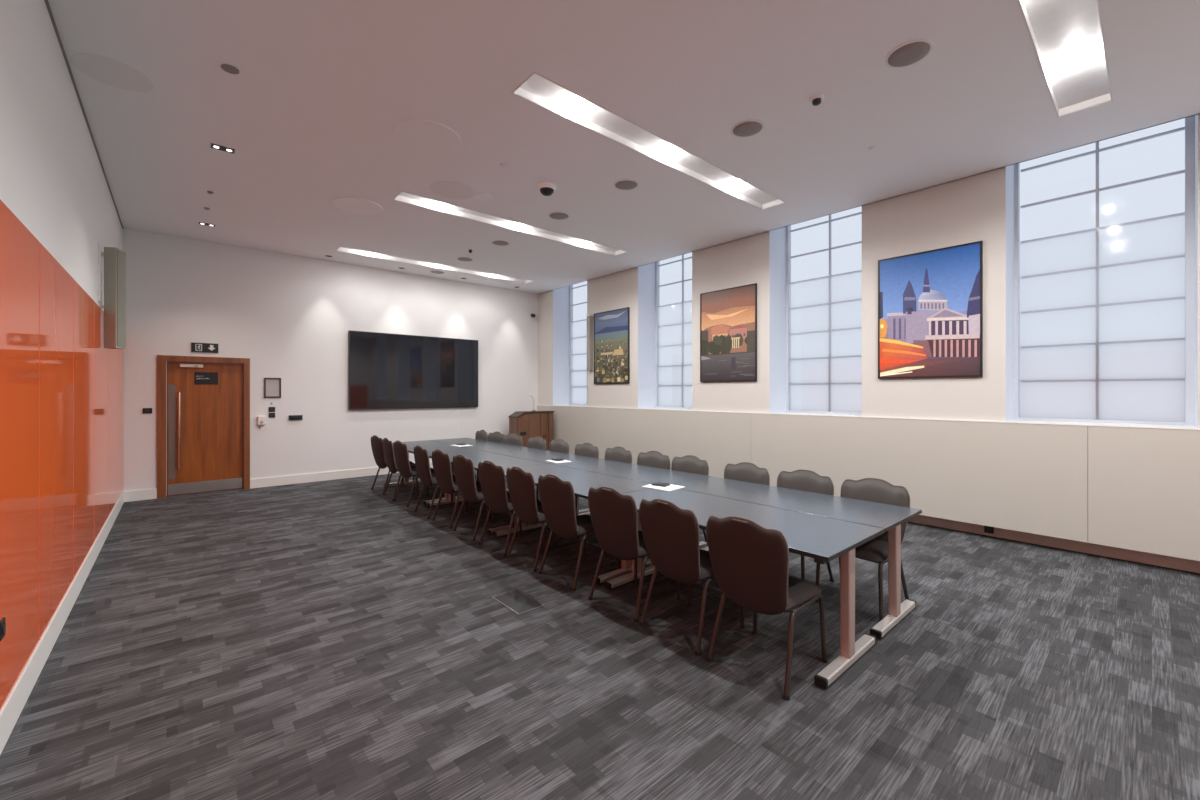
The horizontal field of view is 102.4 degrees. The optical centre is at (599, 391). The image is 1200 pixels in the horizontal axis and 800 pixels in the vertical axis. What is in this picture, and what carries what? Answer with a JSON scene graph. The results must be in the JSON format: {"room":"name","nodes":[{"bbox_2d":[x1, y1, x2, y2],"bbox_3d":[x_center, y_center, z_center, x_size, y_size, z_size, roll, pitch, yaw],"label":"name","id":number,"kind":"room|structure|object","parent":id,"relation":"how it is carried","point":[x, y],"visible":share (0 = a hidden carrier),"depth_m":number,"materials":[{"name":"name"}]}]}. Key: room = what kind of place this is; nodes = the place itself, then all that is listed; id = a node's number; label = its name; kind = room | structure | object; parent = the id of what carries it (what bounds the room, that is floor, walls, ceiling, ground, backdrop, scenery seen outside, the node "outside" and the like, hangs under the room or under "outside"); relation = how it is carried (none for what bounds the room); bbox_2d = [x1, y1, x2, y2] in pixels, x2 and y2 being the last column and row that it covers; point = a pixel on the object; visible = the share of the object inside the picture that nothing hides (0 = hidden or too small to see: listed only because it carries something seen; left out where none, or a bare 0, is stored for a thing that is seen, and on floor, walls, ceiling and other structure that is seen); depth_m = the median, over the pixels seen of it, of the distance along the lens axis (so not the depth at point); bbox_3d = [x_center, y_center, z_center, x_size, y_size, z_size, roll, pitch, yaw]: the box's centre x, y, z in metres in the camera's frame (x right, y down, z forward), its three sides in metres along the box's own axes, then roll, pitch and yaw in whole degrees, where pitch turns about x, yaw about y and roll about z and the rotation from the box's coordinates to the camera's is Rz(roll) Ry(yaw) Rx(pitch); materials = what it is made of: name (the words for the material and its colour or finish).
{"room":"conference room","nodes":[
{"label":"conference room","id":0,"kind":"room"},
{"bbox_2d":[0,0,121,310],"bbox_3d":[-2.438,-0.600,1.747,0.150,4.400,13.840,0,0,-41],"label":"wall","id":1,"kind":"structure","parent":0,"point":[52,179],"depth_m":3.02,"materials":[{"name":"white paint"}]},
{"bbox_2d":[0,200,38,710],"bbox_3d":[-2.809,0.282,2.300,0.009,2.284,1.186,0,0,-41],"label":"wall panel","id":2,"kind":"object","parent":1,"relation":"attached to","point":[19,248],"visible":1,"depth_m":2.40,"materials":[{"name":"glass"}]},
{"bbox_2d":[0,617,5,640],"bbox_3d":[-2.669,1.060,2.156,0.012,0.080,0.080,0,0,-41],"label":"wall socket","id":3,"kind":"object","parent":2,"relation":"attached to","point":[3,621],"visible":1,"depth_m":2.15,"materials":[{"name":"black plastic"}]},
{"bbox_2d":[39,242,72,640],"bbox_3d":[-3.599,0.282,3.203,0.009,2.284,1.186,0,0,-41],"label":"wall panel","id":4,"kind":"object","parent":1,"relation":"attached to","point":[55,283],"visible":0.82,"depth_m":3.07,"materials":[{"name":"glass"}]},
{"bbox_2d":[0,490,123,754],"bbox_3d":[-2.373,1.512,1.804,0.022,0.175,13.840,0,0,-41],"label":"baseboard","id":5,"kind":"structure","parent":1,"relation":"attached to","point":[10,712],"depth_m":2.87,"materials":[{"name":"white paint"}]},
{"bbox_2d":[73,279,93,579],"bbox_3d":[-4.388,0.282,4.106,0.009,2.284,1.186,0,0,-41],"label":"wall panel","id":6,"kind":"object","parent":1,"relation":"attached to","point":[83,304],"visible":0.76,"depth_m":4.04,"materials":[{"name":"glass"}]},
{"bbox_2d":[44,0,123,228],"bbox_3d":[-2.376,-2.379,1.801,0.014,0.010,13.840,0,0,-41],"label":"trim","id":7,"kind":"structure","parent":1,"relation":"attached to","point":[46,1],"depth_m":3.80,"materials":[{"name":"beige"}]},
{"bbox_2d":[94,301,107,541],"bbox_3d":[-5.178,0.282,5.010,0.009,2.284,1.186,0,0,-41],"label":"wall panel","id":8,"kind":"object","parent":1,"relation":"attached to","point":[100,353],"visible":0.78,"depth_m":4.93,"materials":[{"name":"glass"}]},
{"bbox_2d":[98,242,125,348],"bbox_3d":[-5.107,-0.990,5.055,0.186,1.060,0.335,0,0,-41],"label":"speaker","id":9,"kind":"object","parent":1,"relation":"attached to","point":[114,306],"visible":1,"depth_m":5.07},
{"bbox_2d":[117,250,125,346],"bbox_3d":[-5.096,-0.990,5.138,0.006,1.020,0.116,0,0,-13],"label":"grille","id":10,"kind":"object","parent":9,"relation":"attached to","point":[121,254],"depth_m":5.14,"materials":[{"name":"metal"}]},
{"bbox_2d":[108,349,117,516],"bbox_3d":[-5.968,0.282,5.913,0.009,2.284,1.186,0,0,-41],"label":"wall panel","id":11,"kind":"object","parent":1,"relation":"attached to","point":[112,353],"visible":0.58,"depth_m":5.83,"materials":[{"name":"glass"}]},
{"bbox_2d":[118,349,122,498],"bbox_3d":[-6.646,0.282,6.688,0.009,2.284,0.845,0,0,-41],"label":"wall panel","id":12,"kind":"object","parent":1,"relation":"attached to","point":[120,351],"visible":0.58,"depth_m":6.64,"materials":[{"name":"glass"}]},
{"bbox_2d":[122,228,537,490],"bbox_3d":[-4.065,-0.600,9.616,8.060,4.400,0.150,0,0,-41],"label":"wall","id":13,"kind":"structure","parent":0,"point":[293,316],"depth_m":8.49,"materials":[{"name":"white paint"}]},
{"bbox_2d":[143,408,151,413],"bbox_3d":[-6.729,0.280,7.175,0.105,0.080,0.018,0,0,-41],"label":"wall switch","id":14,"kind":"object","parent":13,"relation":"attached to","point":[145,410],"visible":1,"depth_m":7.17,"materials":[{"name":"black plastic"}]},
{"bbox_2d":[157,355,249,498],"bbox_3d":[-6.265,0.522,7.666,1.130,2.155,0.170,0,0,-41],"label":"door","id":15,"kind":"structure","parent":13,"relation":"in","point":[208,398],"depth_m":7.63,"materials":[{"name":"brown wood"}]},
{"bbox_2d":[191,342,217,352],"bbox_3d":[-6.230,-0.698,7.611,0.330,0.145,0.020,0,0,-41],"label":"exit sign","id":16,"kind":"object","parent":13,"relation":"attached to","point":[195,347],"visible":1,"depth_m":7.60,"materials":[{"name":"plastic"}]},
{"bbox_2d":[258,416,265,426],"bbox_3d":[-5.655,0.492,8.070,0.110,0.185,0.085,0,0,-41],"label":"wall dispenser","id":17,"kind":"object","parent":13,"relation":"attached to","point":[261,419],"visible":1,"depth_m":8.05,"materials":[{"name":"white paint"}]},
{"bbox_2d":[264,378,280,397],"bbox_3d":[-5.560,-0.070,8.197,0.240,0.340,0.020,0,0,-41],"label":"frame","id":18,"kind":"object","parent":13,"relation":"attached to","point":[272,386],"visible":1,"depth_m":8.20,"materials":[{"name":"paper"}]},
{"bbox_2d":[124,462,432,501],"bbox_3d":[-4.227,1.522,9.361,7.180,0.155,0.022,0,0,-41],"label":"baseboard","id":19,"kind":"structure","parent":13,"relation":"attached to","point":[146,494],"depth_m":8.42,"materials":[{"name":"white paint"}]},
{"bbox_2d":[289,415,302,419],"bbox_3d":[-5.303,0.448,8.412,0.200,0.085,0.033,0,0,-41],"label":"control panel","id":20,"kind":"object","parent":13,"relation":"attached to","point":[291,417],"visible":1,"depth_m":8.40,"materials":[{"name":"black plastic"}]},
{"bbox_2d":[348,330,477,409],"bbox_3d":[-3.681,-0.405,9.801,2.600,1.470,0.078,0,0,-41],"label":"television","id":21,"kind":"object","parent":13,"relation":"attached to","point":[386,370],"visible":1,"depth_m":9.63,"materials":[{"name":"black"}]},
{"bbox_2d":[0,470,1199,799],"bbox_3d":[0.528,1.660,4.341,8.030,0.120,14.140,0,0,-41],"label":"floor","id":22,"kind":"structure","parent":0,"point":[336,639],"depth_m":2.70,"materials":[{"name":"carpet"}]},
{"bbox_2d":[371,435,414,493],"bbox_3d":[-3.405,1.145,7.913,0.579,0.909,0.512,0,0,-45],"label":"banquet chair","id":23,"kind":"object","parent":22,"relation":"on","point":[376,442],"visible":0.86,"depth_m":7.68,"materials":[{"name":"fabric"}]},
{"bbox_2d":[382,438,426,500],"bbox_3d":[-3.021,1.145,7.457,0.579,0.909,0.512,0,0,-38],"label":"banquet chair","id":24,"kind":"object","parent":22,"relation":"on","point":[388,450],"visible":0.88,"depth_m":7.22,"materials":[{"name":"fabric"}]},
{"bbox_2d":[393,440,441,506],"bbox_3d":[-2.676,1.145,7.064,0.579,0.909,0.512,0,0,-43],"label":"banquet chair","id":25,"kind":"object","parent":22,"relation":"on","point":[401,454],"visible":0.9,"depth_m":6.84,"materials":[{"name":"fabric"}]},
{"bbox_2d":[384,440,474,504],"bbox_3d":[-2.784,1.232,7.688,0.810,0.735,1.854,0,0,-41],"label":"conference table","id":26,"kind":"object","parent":22,"relation":"on","point":[430,446],"visible":0.3,"depth_m":7.66,"materials":[{"name":"grey laminate"}]},
{"bbox_2d":[414,445,466,518],"bbox_3d":[-2.137,1.145,6.422,0.579,0.909,0.512,0,0,-39],"label":"banquet chair","id":27,"kind":"object","parent":22,"relation":"on","point":[421,456],"visible":0.84,"depth_m":6.20,"materials":[{"name":"brown metal"}]},
{"bbox_2d":[431,449,488,528],"bbox_3d":[-1.743,1.145,5.993,0.579,0.909,0.512,0,0,-42],"label":"banquet chair","id":28,"kind":"object","parent":22,"relation":"on","point":[441,461],"visible":0.86,"depth_m":5.77,"materials":[{"name":"brown metal"}]},
{"bbox_2d":[429,438,515,490],"bbox_3d":[-2.193,1.232,8.205,0.740,0.735,1.854,0,0,-41],"label":"conference table","id":29,"kind":"object","parent":22,"relation":"on","point":[477,444],"visible":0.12,"depth_m":8.11,"materials":[{"name":"grey laminate"}]},
{"bbox_2d":[474,430,487,477],"bbox_3d":[-2.357,1.145,8.670,0.579,0.909,0.512,0,0,-38],"label":"banquet chair","id":30,"kind":"object","parent":22,"relation":"on","point":[482,434],"visible":0.28,"depth_m":8.79,"materials":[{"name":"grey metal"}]},
{"bbox_2d":[475,430,486,440],"bbox_3d":[-2.191,0.964,8.798,0.129,0.536,0.500,0,0,-38],"label":"cushion","id":31,"kind":"object","parent":30,"relation":"on","point":[482,434],"depth_m":8.79,"materials":[{"name":"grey fabric"}]},
{"bbox_2d":[453,454,513,540],"bbox_3d":[-1.343,1.145,5.534,0.579,0.909,0.512,0,0,-41],"label":"banquet chair","id":32,"kind":"object","parent":22,"relation":"on","point":[463,467],"visible":0.84,"depth_m":5.31,"materials":[{"name":"brown metal"}]},
{"bbox_2d":[427,450,545,533],"bbox_3d":[-1.560,1.232,6.288,0.810,0.735,1.854,0,0,-41],"label":"conference table","id":33,"kind":"object","parent":22,"relation":"on","point":[505,461],"visible":0.46,"depth_m":6.28,"materials":[{"name":"grey laminate"}]},
{"bbox_2d":[477,431,503,481],"bbox_3d":[-1.985,1.145,8.258,0.512,0.909,0.579,0,0,44],"label":"banquet chair","id":34,"kind":"object","parent":22,"relation":"on","point":[496,436],"visible":0.23,"depth_m":8.41,"materials":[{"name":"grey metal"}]},
{"bbox_2d":[488,432,502,442],"bbox_3d":[-1.838,0.964,8.408,0.500,0.536,0.129,0,0,44],"label":"chair back","id":35,"kind":"object","parent":34,"relation":"on","point":[495,436],"depth_m":8.42,"materials":[{"name":"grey fabric"}]},
{"bbox_2d":[478,433,522,488],"bbox_3d":[-1.612,1.145,7.831,0.512,0.909,0.579,0,0,39],"label":"banquet chair","id":36,"kind":"object","parent":22,"relation":"on","point":[512,439],"visible":0.32,"depth_m":7.99,"materials":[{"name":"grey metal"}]},
{"bbox_2d":[502,434,521,445],"bbox_3d":[-1.481,0.964,7.995,0.500,0.536,0.129,0,0,39],"label":"chair back","id":37,"kind":"object","parent":36,"relation":"on","point":[512,439],"depth_m":7.99,"materials":[{"name":"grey fabric"}]},
{"bbox_2d":[478,460,546,555],"bbox_3d":[-0.926,1.145,5.047,0.579,0.909,0.512,0,0,-43],"label":"banquet chair","id":38,"kind":"object","parent":22,"relation":"on","point":[492,479],"visible":0.88,"depth_m":4.83,"materials":[{"name":"brown metal"}]},
{"bbox_2d":[491,589,544,614],"bbox_3d":[-0.629,1.597,3.681,0.230,0.006,0.400,0,0,-41],"label":"floor outlet cover","id":39,"kind":"object","parent":22,"relation":"on","point":[518,602],"visible":1,"depth_m":3.67,"materials":[{"name":"metal"}]},
{"bbox_2d":[508,411,554,450],"bbox_3d":[-1.534,1.018,10.854,0.984,1.165,0.380,0,0,-41],"label":"lectern","id":40,"kind":"object","parent":22,"relation":"on","point":[526,424],"visible":0.62,"depth_m":10.67,"materials":[{"name":"brown wood"}]},
{"bbox_2d":[477,446,591,513],"bbox_3d":[-0.969,1.232,6.805,0.740,0.735,1.854,0,0,-41],"label":"conference table","id":41,"kind":"object","parent":22,"relation":"on","point":[539,455],"visible":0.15,"depth_m":6.68,"materials":[{"name":"grey laminate"}]},
{"bbox_2d":[527,437,545,449],"bbox_3d":[-1.162,1.145,7.299,0.579,0.909,0.512,0,0,-41],"label":"banquet chair","id":42,"kind":"object","parent":22,"relation":"on","point":[536,442],"visible":0.29,"depth_m":7.43,"materials":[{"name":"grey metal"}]},
{"bbox_2d":[506,466,578,571],"bbox_3d":[-0.557,1.145,4.642,0.579,0.909,0.512,0,0,-39],"label":"banquet chair","id":43,"kind":"object","parent":22,"relation":"on","point":[521,484],"visible":0.89,"depth_m":4.43,"materials":[{"name":"brown metal"}]},
{"bbox_2d":[536,439,568,499],"bbox_3d":[-0.786,1.145,6.909,0.579,0.909,0.512,0,0,-38],"label":"banquet chair","id":44,"kind":"object","parent":22,"relation":"on","point":[559,445],"visible":0.31,"depth_m":7.01,"materials":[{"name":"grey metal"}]},
{"bbox_2d":[550,440,568,453],"bbox_3d":[-0.622,0.964,7.039,0.129,0.536,0.500,0,0,-38],"label":"chair back","id":45,"kind":"object","parent":44,"relation":"on","point":[561,446],"depth_m":7.03,"materials":[{"name":"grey fabric"}]},
{"bbox_2d":[492,463,652,584],"bbox_3d":[-0.335,1.232,4.888,0.810,0.735,1.854,0,0,-41],"label":"conference table","id":46,"kind":"object","parent":22,"relation":"on","point":[581,480],"visible":0.52,"depth_m":4.72,"materials":[{"name":"grey laminate"}]},
{"bbox_2d":[538,474,618,590],"bbox_3d":[-0.194,1.145,4.227,0.579,0.909,0.512,0,0,-41],"label":"banquet chair","id":47,"kind":"object","parent":22,"relation":"on","point":[557,496],"visible":0.93,"depth_m":4.03,"materials":[{"name":"brown metal"}]},
{"bbox_2d":[574,443,598,458],"bbox_3d":[-0.365,1.145,6.389,0.579,0.909,0.512,0,0,-41],"label":"banquet chair","id":48,"kind":"object","parent":22,"relation":"on","point":[585,449],"visible":0.33,"depth_m":6.52,"materials":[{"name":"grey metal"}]},
{"bbox_2d":[575,446,631,515],"bbox_3d":[0.044,1.145,5.935,0.579,0.909,0.512,0,0,-40],"label":"banquet chair","id":49,"kind":"object","parent":22,"relation":"on","point":[619,454],"visible":0.27,"depth_m":6.05,"materials":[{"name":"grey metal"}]},
{"bbox_2d":[605,447,630,463],"bbox_3d":[0.204,0.964,6.070,0.129,0.536,0.500,0,0,-40],"label":"chair back","id":50,"kind":"object","parent":49,"relation":"on","point":[619,454],"depth_m":6.07,"materials":[{"name":"grey fabric"}]},
{"bbox_2d":[548,458,710,548],"bbox_3d":[0.256,1.232,5.404,0.740,0.735,1.854,0,0,-41],"label":"conference table","id":51,"kind":"object","parent":22,"relation":"on","point":[647,474],"visible":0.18,"depth_m":5.25,"materials":[{"name":"grey laminate"}]},
{"bbox_2d":[588,486,680,621],"bbox_3d":[0.259,1.145,3.705,0.579,0.909,0.512,0,0,-43],"label":"banquet chair","id":52,"kind":"object","parent":22,"relation":"on","point":[614,517],"visible":0.95,"depth_m":3.50,"materials":[{"name":"brown metal"}]},
{"bbox_2d":[637,451,670,469],"bbox_3d":[0.447,1.145,5.480,0.579,0.909,0.512,0,0,-43],"label":"banquet chair","id":53,"kind":"object","parent":22,"relation":"on","point":[656,459],"visible":0.27,"depth_m":5.62,"materials":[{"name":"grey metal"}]},
{"bbox_2d":[671,455,708,541],"bbox_3d":[0.794,1.145,5.091,0.579,0.909,0.512,0,0,-41],"label":"banquet chair","id":54,"kind":"object","parent":22,"relation":"on","point":[688,463],"visible":0.23,"depth_m":5.22,"materials":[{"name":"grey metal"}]},
{"bbox_2d":[672,456,707,475],"bbox_3d":[0.951,0.964,5.229,0.129,0.536,0.500,0,0,-41],"label":"chair back","id":55,"kind":"object","parent":54,"relation":"on","point":[689,464],"depth_m":5.23,"materials":[{"name":"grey fabric"}]},
{"bbox_2d":[639,499,744,655],"bbox_3d":[0.619,1.145,3.279,0.579,0.909,0.512,0,0,-40],"label":"banquet chair","id":56,"kind":"object","parent":22,"relation":"on","point":[670,532],"visible":0.94,"depth_m":3.08,"materials":[{"name":"brown metal"}]},
{"bbox_2d":[604,488,884,688],"bbox_3d":[0.889,1.232,3.487,0.810,0.735,1.854,0,0,-41],"label":"conference table","id":57,"kind":"object","parent":22,"relation":"on","point":[823,539],"visible":0.73,"depth_m":3.01,"materials":[{"name":"laminate"}]},
{"bbox_2d":[642,484,684,490],"bbox_3d":[0.578,0.863,4.398,0.300,0.004,0.260,0,0,42],"label":"paper sheet","id":58,"kind":"object","parent":57,"relation":"on","point":[670,487],"visible":0.86,"depth_m":4.35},
{"bbox_2d":[652,482,669,486],"bbox_3d":[0.560,0.851,4.449,0.140,0.019,0.100,0,0,36],"label":"pad","id":59,"kind":"object","parent":58,"relation":"on","point":[661,484],"visible":1,"depth_m":4.42,"materials":[{"name":"black plastic"}]},
{"bbox_2d":[724,462,769,484],"bbox_3d":[1.245,1.145,4.568,0.579,0.909,0.512,0,0,-40],"label":"banquet chair","id":60,"kind":"object","parent":22,"relation":"on","point":[743,471],"visible":0.33,"depth_m":4.70,"materials":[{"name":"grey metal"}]},
{"bbox_2d":[706,515,827,700],"bbox_3d":[0.983,1.145,2.851,0.579,0.909,0.512,0,0,-42],"label":"banquet chair","id":61,"kind":"object","parent":22,"relation":"on","point":[750,560],"visible":1,"depth_m":2.67,"materials":[{"name":"brown fabric"}]},
{"bbox_2d":[672,477,921,638],"bbox_3d":[1.480,1.232,4.004,0.740,0.735,1.854,0,0,-41],"label":"conference table","id":62,"kind":"object","parent":22,"relation":"on","point":[888,517],"visible":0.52,"depth_m":3.55,"materials":[{"name":"laminate"}]},
{"bbox_2d":[777,469,833,581],"bbox_3d":[1.631,1.145,4.110,0.579,0.909,0.512,0,0,-42],"label":"banquet chair","id":63,"kind":"object","parent":22,"relation":"on","point":[801,479],"visible":0.38,"depth_m":4.22,"materials":[{"name":"brown metal"}]},
{"bbox_2d":[778,470,832,494],"bbox_3d":[1.786,0.964,4.251,0.129,0.536,0.500,0,0,-42],"label":"chair backrest","id":64,"kind":"object","parent":63,"relation":"on","point":[803,480],"depth_m":4.25,"materials":[{"name":"grey fabric"}]},
{"bbox_2d":[815,478,909,621],"bbox_3d":[2.003,1.145,3.691,0.579,0.909,0.512,0,0,-41],"label":"banquet chair","id":65,"kind":"object","parent":22,"relation":"on","point":[877,490],"visible":0.44,"depth_m":3.69,"materials":[{"name":"brown metal"}]},
{"bbox_2d":[842,479,908,541],"bbox_3d":[2.161,0.964,3.829,0.129,0.536,0.500,0,0,-41],"label":"chair backrest","id":66,"kind":"object","parent":65,"relation":"on","point":[872,490],"depth_m":3.81,"materials":[{"name":"grey fabric"}]},
{"bbox_2d":[48,0,1199,293],"bbox_3d":[0.539,-2.668,4.351,8.060,0.564,14.140,0,0,-41],"label":"ceiling","id":67,"kind":"structure","parent":0,"point":[314,104],"depth_m":4.12,"materials":[{"name":"white paint"}]},
{"bbox_2d":[71,53,153,91],"bbox_3d":[-3.641,-2.385,3.617,0.440,0.003,0.440,0,0,-41],"label":"ceiling disc","id":68,"kind":"object","parent":67,"relation":"attached to","point":[106,70],"visible":1,"depth_m":3.60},
{"bbox_2d":[198,221,215,226],"bbox_3d":[-5.586,-2.381,6.859,0.200,0.010,0.130,0,0,-41],"label":"recessed light","id":69,"kind":"object","parent":67,"relation":"in","point":[201,223],"visible":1,"depth_m":6.86,"materials":[{"name":"grey metal"}]},
{"bbox_2d":[209,142,235,153],"bbox_3d":[-3.688,-2.381,4.719,0.200,0.010,0.130,0,0,-41],"label":"recessed light","id":70,"kind":"object","parent":67,"relation":"in","point":[212,145],"visible":1,"depth_m":4.72,"materials":[{"name":"grey metal"}]},
{"bbox_2d":[221,64,238,73],"bbox_3d":[-2.731,-2.380,3.563,0.110,0.012,0.110,0,0,-41],"label":"ceiling sensor","id":71,"kind":"object","parent":67,"relation":"attached to","point":[228,68],"visible":1,"depth_m":3.55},
{"bbox_2d":[332,197,382,214],"bbox_3d":[-3.100,-2.379,6.189,0.580,0.014,0.580,0,0,-41],"label":"ceiling disc","id":72,"kind":"object","parent":67,"relation":"attached to","point":[354,205],"visible":1,"depth_m":6.14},
{"bbox_2d":[393,119,460,153],"bbox_3d":[-1.611,-2.380,4.516,0.600,0.012,0.600,0,0,-41],"label":"ceiling disc","id":73,"kind":"object","parent":67,"relation":"attached to","point":[427,136],"visible":1,"depth_m":4.48,"materials":[{"name":"white paint"}]},
{"bbox_2d":[336,246,532,283],"bbox_3d":[-2.934,-2.417,9.250,3.760,0.069,0.330,0,0,-41],"label":"strip light","id":74,"kind":"object","parent":67,"relation":"attached to","point":[341,248],"visible":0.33,"depth_m":9.13,"materials":[{"name":"white paint"}]},
{"bbox_2d":[430,181,474,198],"bbox_3d":[-1.743,-2.383,5.715,0.500,0.006,0.500,0,0,-41],"label":"ceiling disc","id":75,"kind":"object","parent":67,"relation":"attached to","point":[447,189],"visible":1,"depth_m":5.70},
{"bbox_2d":[457,257,473,261],"bbox_3d":[-2.418,-2.381,8.659,0.290,0.011,0.290,0,0,-41],"label":"ceiling speaker","id":76,"kind":"object","parent":67,"relation":"attached to","point":[467,259],"visible":1,"depth_m":8.65},
{"bbox_2d":[458,257,471,260],"bbox_3d":[-2.418,-2.380,8.659,0.256,0.009,0.256,0,0,-41],"label":"grille","id":77,"kind":"object","parent":76,"relation":"attached to","point":[459,258],"depth_m":8.63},
{"bbox_2d":[473,193,491,200],"bbox_3d":[-1.434,-2.380,5.893,0.220,0.012,0.220,0,0,-41],"label":"ceiling disc","id":78,"kind":"object","parent":67,"relation":"attached to","point":[479,196],"visible":1,"depth_m":5.87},
{"bbox_2d":[491,240,509,245],"bbox_3d":[-1.588,-2.381,7.711,0.290,0.011,0.290,0,0,-41],"label":"ceiling speaker","id":79,"kind":"object","parent":67,"relation":"attached to","point":[495,242],"visible":1,"depth_m":7.68},
{"bbox_2d":[393,191,627,255],"bbox_3d":[-1.045,-2.417,7.090,3.760,0.069,0.330,0,0,-41],"label":"strip light","id":80,"kind":"object","parent":67,"relation":"attached to","point":[405,197],"visible":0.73,"depth_m":6.90,"materials":[{"name":"white paint"}]},
{"bbox_2d":[537,182,555,195],"bbox_3d":[-0.617,-2.333,5.598,0.220,0.107,0.220,0,0,-41],"label":"dome camera","id":81,"kind":"object","parent":67,"relation":"attached to","point":[545,188],"visible":1,"depth_m":5.54,"materials":[{"name":"black plastic"}]},
{"bbox_2d":[548,212,569,219],"bbox_3d":[-0.555,-2.381,6.529,0.290,0.011,0.290,0,0,-41],"label":"ceiling speaker","id":82,"kind":"object","parent":67,"relation":"attached to","point":[554,215],"visible":1,"depth_m":6.50},
{"bbox_2d":[550,213,567,218],"bbox_3d":[-0.555,-2.380,6.529,0.256,0.009,0.256,0,0,-41],"label":"grille","id":83,"kind":"object","parent":82,"relation":"attached to","point":[552,215],"depth_m":6.50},
{"bbox_2d":[614,179,638,189],"bbox_3d":[0.301,-2.381,5.550,0.290,0.011,0.290,0,0,-41],"label":"ceiling speaker","id":84,"kind":"object","parent":67,"relation":"attached to","point":[623,184],"visible":1,"depth_m":5.53},
{"bbox_2d":[511,72,785,209],"bbox_3d":[0.818,-2.417,4.959,3.760,0.069,0.330,0,0,-41],"label":"strip light","id":85,"kind":"object","parent":67,"relation":"attached to","point":[537,89],"visible":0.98,"depth_m":4.61,"materials":[{"name":"white paint"}]},
{"bbox_2d":[731,119,763,136],"bbox_3d":[1.334,-2.381,4.368,0.290,0.011,0.290,0,0,-41],"label":"ceiling speaker","id":86,"kind":"object","parent":67,"relation":"attached to","point":[746,128],"visible":1,"depth_m":4.35},
{"bbox_2d":[809,94,823,105],"bbox_3d":[1.758,-2.358,3.915,0.110,0.056,0.110,0,0,-41],"label":"security camera","id":87,"kind":"object","parent":67,"relation":"attached to","point":[816,99],"visible":1,"depth_m":3.89,"materials":[{"name":"white plastic"}]},
{"bbox_2d":[885,39,933,67],"bbox_3d":[2.177,-2.381,3.405,0.290,0.011,0.290,0,0,-41],"label":"ceiling speaker","id":88,"kind":"object","parent":67,"relation":"attached to","point":[909,53],"visible":1,"depth_m":3.39},
{"bbox_2d":[1017,0,1112,117],"bbox_3d":[2.674,-2.417,2.836,3.760,0.069,0.330,0,0,-41],"label":"strip light","id":89,"kind":"object","parent":67,"relation":"attached to","point":[1067,37],"visible":1,"depth_m":3.45,"materials":[{"name":"white paint"}]},
{"bbox_2d":[538,114,1199,427],"bbox_3d":[3.309,-1.238,6.773,0.701,3.125,13.840,0,0,-41],"label":"wall","id":90,"kind":"structure","parent":0,"point":[979,207],"depth_m":6.14,"materials":[{"name":"white paint"}]},
{"bbox_2d":[569,281,587,405],"bbox_3d":[-0.293,-1.244,11.155,0.145,3.113,1.280,0,0,-41],"label":"window","id":91,"kind":"structure","parent":90,"relation":"in","point":[578,293],"depth_m":11.49,"materials":[{"name":"glass"}]},
{"bbox_2d":[586,314,593,370],"bbox_3d":[-0.214,-1.045,10.188,0.110,1.190,0.110,0,0,-41],"label":"speaker","id":92,"kind":"object","parent":90,"relation":"attached to","point":[589,316],"visible":1,"depth_m":10.15},
{"bbox_2d":[594,307,629,383],"bbox_3d":[0.222,-0.905,9.745,0.032,1.476,1.036,0,0,-41],"label":"wall picture","id":93,"kind":"object","parent":90,"relation":"attached to","point":[611,328],"visible":1,"depth_m":9.70,"materials":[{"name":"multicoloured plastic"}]},
{"bbox_2d":[655,252,691,408],"bbox_3d":[1.541,-1.244,9.058,0.145,3.113,1.290,0,0,-41],"label":"window","id":94,"kind":"structure","parent":90,"relation":"in","point":[673,276],"depth_m":9.28,"materials":[{"name":"glass"}]},
{"bbox_2d":[700,283,756,381],"bbox_3d":[2.026,-0.905,7.683,0.032,1.476,1.036,0,0,-41],"label":"wall picture","id":95,"kind":"object","parent":90,"relation":"attached to","point":[728,317],"visible":1,"depth_m":7.65,"materials":[{"name":"multicoloured paper"}]},
{"bbox_2d":[785,206,861,414],"bbox_3d":[3.328,-1.244,7.015,0.145,3.113,1.280,0,0,-41],"label":"window","id":96,"kind":"structure","parent":90,"relation":"in","point":[824,254],"depth_m":7.10,"materials":[{"name":"glass"}]},
{"bbox_2d":[537,405,1199,560],"bbox_3d":[3.125,0.885,6.612,0.270,1.120,13.840,0,0,-41],"label":"wall panels","id":97,"kind":"object","parent":90,"relation":"attached to","point":[1137,489],"visible":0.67,"depth_m":5.24,"materials":[{"name":"paint"}]},
{"bbox_2d":[908,515,1199,572],"bbox_3d":[3.212,1.520,6.688,0.060,0.160,13.840,0,0,-41],"label":"baseboard","id":98,"kind":"structure","parent":97,"relation":"attached to","point":[1090,548],"depth_m":4.87,"materials":[{"name":"brown wood"}]},
{"bbox_2d":[984,526,993,533],"bbox_3d":[4.317,1.520,5.356,0.030,0.090,0.080,0,0,-41],"label":"wall outlet","id":99,"kind":"object","parent":98,"relation":"attached to","point":[987,529],"visible":0.77,"depth_m":5.34,"materials":[{"name":"black plastic"}]},
{"bbox_2d":[540,405,1199,429],"bbox_3d":[3.267,0.319,6.736,0.654,0.012,13.840,0,0,-41],"label":"trim","id":100,"kind":"structure","parent":90,"relation":"attached to","point":[782,413],"depth_m":5.12,"materials":[{"name":"white paint"}]},
{"bbox_2d":[878,241,982,378],"bbox_3d":[3.816,-0.905,5.635,0.032,1.476,1.036,0,0,-41],"label":"wall picture","id":101,"kind":"object","parent":90,"relation":"attached to","point":[930,303],"visible":1,"depth_m":5.59,"materials":[{"name":"multicoloured paper"}]},
{"bbox_2d":[1014,115,1194,425],"bbox_3d":[5.112,-1.244,4.974,0.145,3.113,1.280,0,0,-41],"label":"window","id":102,"kind":"structure","parent":90,"relation":"in","point":[1104,230],"depth_m":4.93,"materials":[{"name":"glass"}]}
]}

